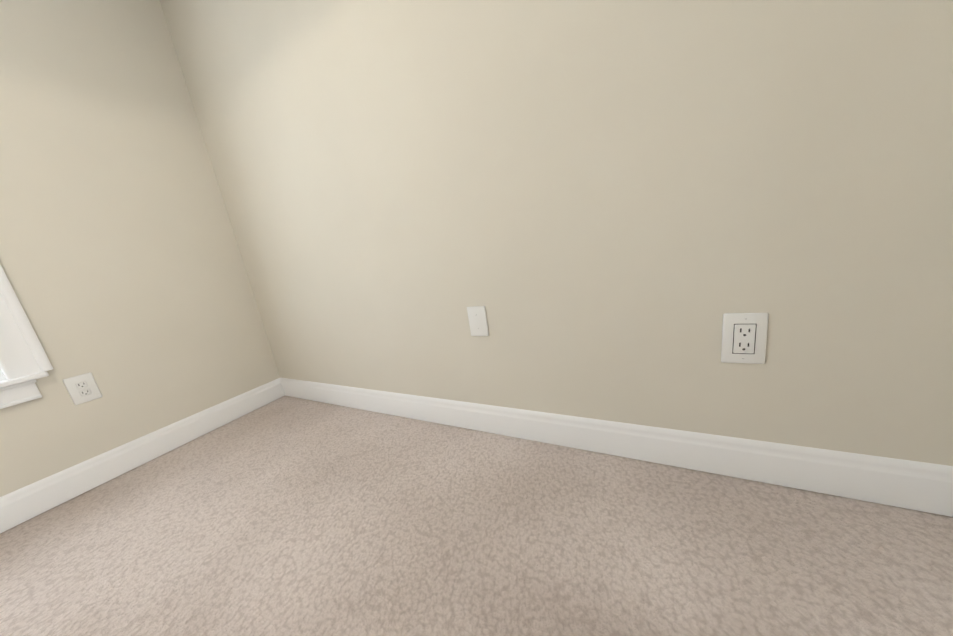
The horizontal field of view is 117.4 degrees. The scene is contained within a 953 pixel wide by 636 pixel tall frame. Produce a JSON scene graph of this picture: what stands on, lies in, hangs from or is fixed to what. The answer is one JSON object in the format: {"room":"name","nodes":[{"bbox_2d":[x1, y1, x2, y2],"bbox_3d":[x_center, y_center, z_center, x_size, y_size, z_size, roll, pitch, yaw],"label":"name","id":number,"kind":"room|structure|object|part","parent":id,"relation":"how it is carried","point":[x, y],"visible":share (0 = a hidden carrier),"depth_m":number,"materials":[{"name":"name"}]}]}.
{"room":"empty bedroom","nodes":[
{"label":"empty bedroom","id":0,"kind":"room"},
{"bbox_2d":[0,0,279,496],"bbox_3d":[-2.317,-0.225,0.689,0.180,2.440,2.885,-1,15,28],"label":"wall","id":1,"kind":"structure","parent":0,"point":[122,263],"depth_m":1.44,"materials":[{"name":"beige paint"}]},
{"bbox_2d":[0,371,48,387],"bbox_3d":[-2.176,0.413,0.715,0.083,0.022,1.302,-1,15,28],"label":"window sill","id":2,"kind":"structure","parent":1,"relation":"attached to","point":[11,382],"depth_m":1.20,"materials":[{"name":"white wood"}]},
{"bbox_2d":[0,264,52,408],"bbox_3d":[-2.329,-0.380,0.573,0.145,1.825,1.301,-1,15,28],"label":"window","id":3,"kind":"structure","parent":1,"relation":"in","point":[22,353],"depth_m":1.20,"materials":[{"name":"white"}]},
{"bbox_3d":[-2.162,0.464,0.722,0.030,0.083,1.239,-1,15,28],"label":"window sill apron","id":4,"kind":"part","parent":3,"relation":"part of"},
{"bbox_2d":[63,372,101,404],"bbox_3d":[-1.838,0.330,1.355,0.009,0.130,0.082,-1,15,28],"label":"outlet","id":5,"kind":"object","parent":1,"relation":"attached to","point":[82,388],"visible":1,"depth_m":1.35,"materials":[{"name":"white plastic"}]},
{"bbox_2d":[0,378,284,532],"bbox_3d":[-2.065,0.880,0.898,0.015,0.136,2.885,-1,15,28],"label":"baseboard","id":6,"kind":"structure","parent":1,"relation":"attached to","point":[26,503],"depth_m":1.44,"materials":[{"name":"white wood"}]},
{"bbox_2d":[0,396,952,635],"bbox_3d":[-0.599,1.033,0.171,3.639,0.250,3.245,-1,15,28],"label":"floor","id":7,"kind":"structure","parent":0,"point":[287,516],"depth_m":0.84,"materials":[{"name":"carpet"}]},
{"bbox_2d":[160,0,952,465],"bbox_3d":[-0.103,-0.669,1.179,3.639,2.440,0.180,-1,15,28],"label":"wall","id":8,"kind":"structure","parent":0,"point":[612,210],"depth_m":0.91,"materials":[{"name":"beige paint"}]},
{"bbox_2d":[467,306,488,335],"bbox_3d":[0.005,0.015,1.223,0.086,0.130,0.008,-1,15,28],"label":"wall plate","id":9,"kind":"object","parent":8,"relation":"attached to","point":[477,318],"visible":1,"depth_m":1.22,"materials":[{"name":"white plastic"}]},
{"bbox_2d":[280,377,952,516],"bbox_3d":[0.019,0.464,1.351,3.279,0.136,0.015,-1,15,28],"label":"baseboard","id":10,"kind":"structure","parent":8,"relation":"attached to","point":[917,486],"depth_m":0.96,"materials":[{"name":"white wood"}]},
{"bbox_2d":[721,312,768,363],"bbox_3d":[0.769,0.060,0.833,0.098,0.152,0.010,-1,15,28],"label":"electrical outlet","id":11,"kind":"object","parent":8,"relation":"attached to","point":[744,337],"visible":1,"depth_m":0.83,"materials":[{"name":"white plastic"}]}
]}

